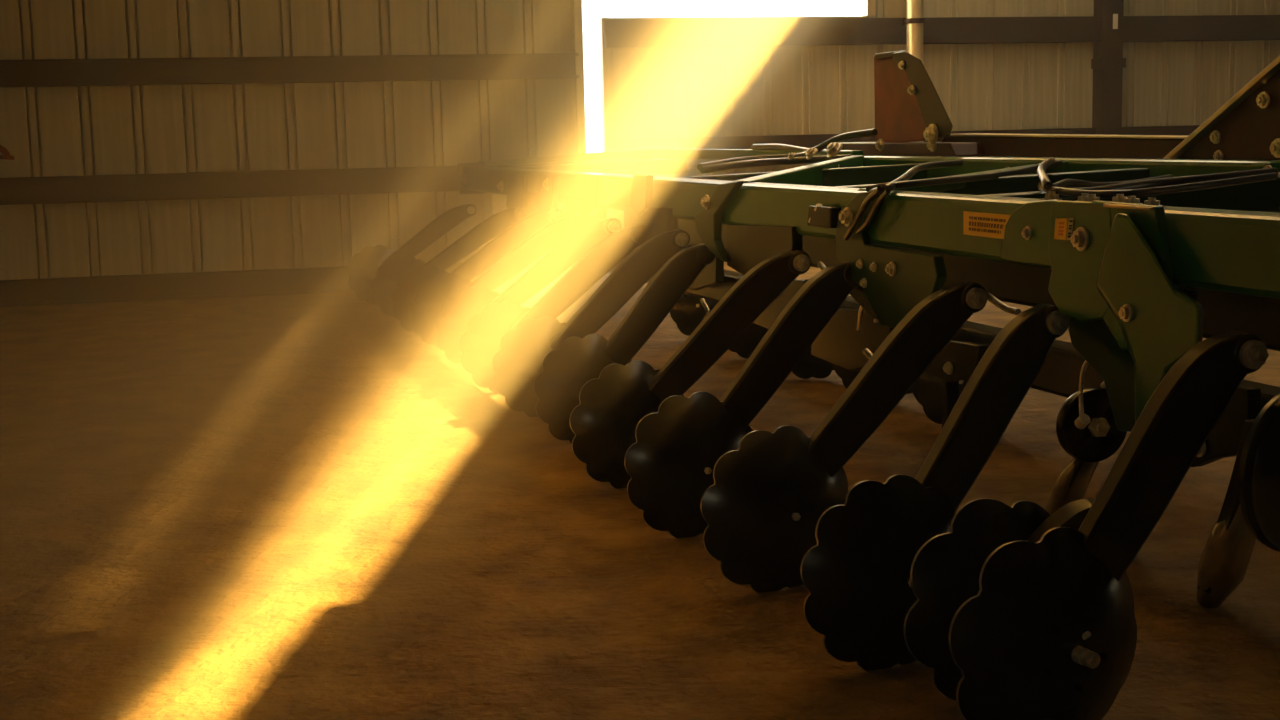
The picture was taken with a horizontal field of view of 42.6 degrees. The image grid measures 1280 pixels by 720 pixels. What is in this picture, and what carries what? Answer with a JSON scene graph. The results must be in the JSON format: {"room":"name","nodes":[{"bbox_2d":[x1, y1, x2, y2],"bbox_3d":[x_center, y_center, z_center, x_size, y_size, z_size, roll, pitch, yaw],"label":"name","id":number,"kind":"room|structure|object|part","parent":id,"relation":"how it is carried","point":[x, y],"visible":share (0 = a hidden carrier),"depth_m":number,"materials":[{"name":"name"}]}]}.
{"room":"farm machinery shed","nodes":[
{"label":"farm machinery shed","id":0,"kind":"room"},
{"bbox_2d":[0,0,575,279],"bbox_3d":[-7.512,-3.688,15.311,14.000,6.500,0.140,-3,8,-13],"label":"wall","id":1,"kind":"structure","parent":0,"point":[187,128],"depth_m":16.32,"materials":[{"name":"metal"}]},
{"bbox_2d":[0,145,14,159],"bbox_3d":[-6.127,-2.008,15.598,0.334,0.227,0.164,2,8,21],"label":"wall hook","id":2,"kind":"object","parent":1,"relation":"attached to","point":[6,155],"visible":1,"depth_m":15.57,"materials":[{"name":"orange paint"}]},
{"bbox_2d":[0,165,458,204],"bbox_3d":[-7.426,-1.547,15.451,14.000,0.257,0.128,-3,8,-13],"label":"wall beam","id":3,"kind":"structure","parent":1,"relation":"attached to","point":[310,182],"depth_m":16.17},
{"bbox_2d":[0,259,572,306],"bbox_3d":[-7.404,-0.574,15.584,14.000,0.252,0.128,-3,8,-13],"label":"baseboard","id":4,"kind":"structure","parent":1,"relation":"attached to","point":[244,283],"depth_m":16.19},
{"bbox_2d":[0,53,578,86],"bbox_3d":[-7.452,-2.649,15.300,14.000,0.252,0.128,-3,8,-13],"label":"wall beam","id":5,"kind":"structure","parent":1,"relation":"attached to","point":[364,68],"depth_m":16.16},
{"bbox_2d":[572,0,585,153],"bbox_3d":[-0.666,-4.050,16.777,0.080,6.500,0.220,-3,8,-13],"label":"trim","id":6,"kind":"structure","parent":1,"relation":"attached to","point":[577,27],"depth_m":16.84,"materials":[{"name":"gold metal"}]},
{"bbox_2d":[0,262,1279,719],"bbox_3d":[1.002,0.330,8.842,30.643,0.100,31.624,-1,8,0],"label":"floor","id":7,"kind":"structure","parent":0,"point":[296,506],"depth_m":6.05,"materials":[{"name":"brown concrete"}]},
{"bbox_2d":[347,50,1279,719],"bbox_3d":[0.490,-0.815,9.901,3.289,2.104,15.247,-4,8,-16],"label":"disc harrow","id":8,"kind":"object","parent":7,"relation":"on","point":[1146,248],"visible":1,"depth_m":5.60,"materials":[{"name":"green paint"}]},
{"bbox_3d":[-1.462,-1.580,14.276,0.230,0.270,0.020,-4,8,-16],"label":"plate","id":9,"kind":"part","parent":8,"relation":"part of","materials":[{"name":"green paint"}]},
{"bbox_3d":[-0.901,-1.208,12.040,0.040,0.307,0.646,-4,8,-16],"label":"clamp plate","id":10,"kind":"part","parent":8,"relation":"part of","materials":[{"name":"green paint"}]},
{"bbox_3d":[-0.690,-1.069,11.451,0.050,0.198,0.813,-4,8,-16],"label":"hanger plate","id":11,"kind":"part","parent":8,"relation":"part of","materials":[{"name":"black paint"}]},
{"bbox_3d":[-0.631,-1.117,11.133,0.040,0.284,0.550,-4,8,-16],"label":"clamp plate","id":12,"kind":"part","parent":8,"relation":"part of","materials":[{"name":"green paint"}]},
{"bbox_3d":[-0.820,-1.905,15.635,0.080,0.200,3.462,-6,9,-33],"label":"rail","id":13,"kind":"part","parent":8,"relation":"part of","materials":[{"name":"green metal"}]},
{"bbox_3d":[-0.402,-0.383,9.423,1.143,0.798,0.133,4,10,36],"label":"disc arm","id":14,"kind":"part","parent":8,"relation":"part of","materials":[{"name":"brown paint"}]},
{"bbox_3d":[-0.341,-0.910,10.290,0.050,0.222,0.856,-4,8,-16],"label":"hanger plate","id":15,"kind":"part","parent":8,"relation":"part of","materials":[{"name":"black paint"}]},
{"bbox_3d":[-0.294,-1.003,10.003,0.040,0.255,0.441,-4,8,-16],"label":"clamp plate","id":16,"kind":"part","parent":8,"relation":"part of","materials":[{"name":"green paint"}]},
{"bbox_3d":[-0.172,-0.289,8.683,0.878,0.804,0.439,-1,8,0],"label":"disc arm","id":17,"kind":"part","parent":8,"relation":"part of","materials":[{"name":"brown paint"}]},
{"bbox_3d":[0.008,-0.902,8.989,0.040,0.228,0.353,-4,8,-16],"label":"clamp plate","id":18,"kind":"part","parent":8,"relation":"part of","materials":[{"name":"green paint"}]},
{"bbox_3d":[0.053,-0.722,8.978,0.050,0.248,0.870,-4,8,-16],"label":"hanger plate","id":19,"kind":"part","parent":8,"relation":"part of","materials":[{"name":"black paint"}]},
{"bbox_3d":[0.024,-0.180,8.028,0.712,0.756,0.220,-1,8,0],"label":"disc arm","id":20,"kind":"part","parent":8,"relation":"part of","materials":[{"name":"brown paint"}]},
{"bbox_3d":[0.361,-0.263,9.076,0.028,0.154,0.120,-4,8,-16],"label":"spring rod","id":21,"kind":"part","parent":8,"relation":"part of","materials":[{"name":"metal"}]},
{"bbox_3d":[0.376,-0.662,7.777,0.040,0.381,0.628,-4,8,-16],"label":"clamp plate","id":22,"kind":"part","parent":8,"relation":"part of","materials":[{"name":"green paint"}]},
{"bbox_3d":[0.306,-0.063,6.988,0.846,0.794,0.125,-1,8,0],"label":"disc arm","id":23,"kind":"part","parent":8,"relation":"part of","materials":[{"name":"brown paint"}]},
{"bbox_3d":[0.741,-1.525,12.188,0.080,0.090,4.225,-4,8,-16],"label":"rail","id":24,"kind":"part","parent":8,"relation":"part of","materials":[{"name":"green metal"}]},
{"bbox_3d":[0.549,-0.475,7.329,0.050,0.283,0.834,-4,8,-16],"label":"hanger plate","id":25,"kind":"part","parent":8,"relation":"part of","materials":[{"name":"black paint"}]},
{"bbox_3d":[0.505,0.035,6.256,0.816,0.788,0.102,-5,9,-26],"label":"disc arm","id":26,"kind":"part","parent":8,"relation":"part of","materials":[{"name":"brown paint"}]},
{"bbox_3d":[0.802,-0.369,6.826,0.024,0.065,0.279,-4,8,-16],"label":"spring rod","id":27,"kind":"part","parent":8,"relation":"part of","materials":[{"name":"metal"}]},
{"bbox_3d":[0.841,-0.462,6.245,0.030,0.378,0.429,-4,8,-16],"label":"clamp plate","id":28,"kind":"part","parent":8,"relation":"part of","materials":[{"name":"green paint"}]},
{"bbox_3d":[0.878,-0.258,6.282,0.030,0.199,0.505,-4,8,-16],"label":"hanger plate","id":29,"kind":"part","parent":8,"relation":"part of","materials":[{"name":"black paint"}]},
{"bbox_3d":[0.969,-0.025,6.684,0.036,0.092,0.244,-4,8,-16],"label":"spring rod","id":30,"kind":"part","parent":8,"relation":"part of","materials":[{"name":"metal"}]},
{"bbox_3d":[0.942,-0.200,6.740,0.020,0.183,0.227,-4,8,-16],"label":"spring rod","id":31,"kind":"part","parent":8,"relation":"part of","materials":[{"name":"metal"}]},
{"bbox_3d":[0.769,0.146,5.440,0.800,0.779,0.102,-4,8,-15],"label":"disc arm","id":32,"kind":"part","parent":8,"relation":"part of","materials":[{"name":"brown paint"}]},
{"bbox_3d":[0.948,-0.254,5.916,0.040,0.291,0.620,-4,8,-16],"label":"hanger plate","id":33,"kind":"part","parent":8,"relation":"part of","materials":[{"name":"green paint"}]},
{"bbox_3d":[1.711,-1.623,9.984,0.140,0.542,1.083,-4,8,-16],"label":"mast plate","id":34,"kind":"part","parent":8,"relation":"part of","materials":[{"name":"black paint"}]},
{"bbox_2d":[969,216,1005,232],"bbox_3d":[1.125,-0.438,5.324,0.001,0.047,0.246,-4,8,-16],"label":"label","id":35,"kind":"object","parent":8,"relation":"attached to","point":[977,224],"depth_m":5.32,"materials":[{"name":"orange paper"}]},
{"bbox_3d":[0.965,0.244,4.779,0.845,0.754,0.115,-8,10,-40],"label":"disc arm","id":36,"kind":"part","parent":8,"relation":"part of","materials":[{"name":"brown paint"}]},
{"bbox_3d":[1.208,-0.187,5.470,0.024,0.059,0.206,-4,8,-16],"label":"spring rod","id":37,"kind":"part","parent":8,"relation":"part of","materials":[{"name":"metal"}]},
{"bbox_3d":[1.202,-0.397,5.051,0.012,0.205,0.348,-4,8,-16],"label":"clamp plate","id":38,"kind":"part","parent":8,"relation":"part of","materials":[{"name":"green paint"}]},
{"bbox_3d":[1.051,0.520,4.167,0.465,0.371,0.134,6,11,45],"label":"disc arm","id":39,"kind":"part","parent":8,"relation":"part of","materials":[{"name":"brown paint"}]},
{"bbox_2d":[1058,222,1063,235],"bbox_3d":[1.238,-0.386,4.825,0.001,0.041,0.031,-4,8,-16],"label":"print","id":40,"kind":"object","parent":8,"relation":"attached to","point":[1060,224],"depth_m":4.83,"materials":[{"name":"orange paper"}]},
{"bbox_3d":[1.286,-0.284,4.757,0.030,0.349,0.354,-4,8,-16],"label":"clamp plate","id":41,"kind":"part","parent":8,"relation":"part of","materials":[{"name":"green paint"}]},
{"bbox_3d":[1.478,0.087,5.284,0.044,0.309,0.261,-4,8,-16],"label":"spring rod","id":42,"kind":"part","parent":8,"relation":"part of","materials":[{"name":"metal"}]},
{"bbox_3d":[1.346,-0.421,4.501,0.030,0.011,0.230,-4,8,-16],"label":"cap plate","id":43,"kind":"part","parent":8,"relation":"part of","materials":[{"name":"green paint"}]},
{"bbox_3d":[1.395,-0.028,4.775,0.030,0.466,0.711,-4,8,-16],"label":"hanger plate","id":44,"kind":"part","parent":8,"relation":"part of","materials":[{"name":"green paint"}]},
{"bbox_3d":[1.235,0.334,4.021,0.695,0.769,0.099,-5,8,-23],"label":"disc arm","id":45,"kind":"part","parent":8,"relation":"part of","materials":[{"name":"brown paint"}]},
{"bbox_3d":[2.617,-1.130,7.020,0.080,0.573,1.101,-4,8,-16],"label":"triangular plate","id":46,"kind":"part","parent":8,"relation":"part of","materials":[{"name":"red paint"}]},
{"bbox_2d":[609,0,1279,176],"bbox_3d":[7.807,-4.860,21.233,17.000,6.500,0.160,-3,8,-13],"label":"wall","id":47,"kind":"structure","parent":0,"point":[657,92],"depth_m":20.39,"materials":[{"name":"metal"}]},
{"bbox_2d":[599,18,611,151],"bbox_3d":[-0.389,-2.606,19.541,0.090,2.876,0.140,-3,8,-13],"label":"trim","id":48,"kind":"structure","parent":47,"relation":"attached to","point":[604,52],"depth_m":19.41,"materials":[{"name":"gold metal"}]},
{"bbox_2d":[862,0,874,15],"bbox_3d":[2.753,-5.999,19.817,0.100,3.624,0.180,-3,8,-13],"label":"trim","id":49,"kind":"structure","parent":47,"relation":"in","point":[868,6],"depth_m":19.97,"materials":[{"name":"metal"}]},
{"bbox_2d":[606,125,1199,166],"bbox_3d":[7.891,-2.893,21.339,17.000,0.348,0.168,-3,8,-13],"label":"trim","id":50,"kind":"structure","parent":47,"relation":"attached to","point":[807,141],"depth_m":19.89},
{"bbox_2d":[902,0,924,141],"bbox_3d":[3.296,-4.557,19.836,0.253,6.490,0.560,-1,8,0],"label":"pipe","id":51,"kind":"object","parent":47,"relation":"attached to","point":[914,22],"visible":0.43,"depth_m":19.68,"materials":[{"name":"beige"}]},
{"bbox_2d":[603,15,1279,47],"bbox_3d":[7.858,-4.282,21.149,17.000,0.317,0.168,-3,8,-13],"label":"wall beam","id":52,"kind":"structure","parent":47,"relation":"attached to","point":[1069,29],"depth_m":20.12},
{"bbox_2d":[1091,0,1125,134],"bbox_3d":[5.886,-4.726,20.584,0.360,6.500,0.250,-3,8,-13],"label":"beam","id":53,"kind":"structure","parent":47,"relation":"attached to","point":[1108,62],"depth_m":20.64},
{"bbox_2d":[1113,14,1117,28],"bbox_3d":[5.942,-4.232,20.512,0.058,0.185,0.020,-3,8,-13],"label":"tag","id":54,"kind":"object","parent":47,"relation":"attached to","point":[1115,16],"visible":1,"depth_m":20.50,"materials":[{"name":"beige"}]}
]}

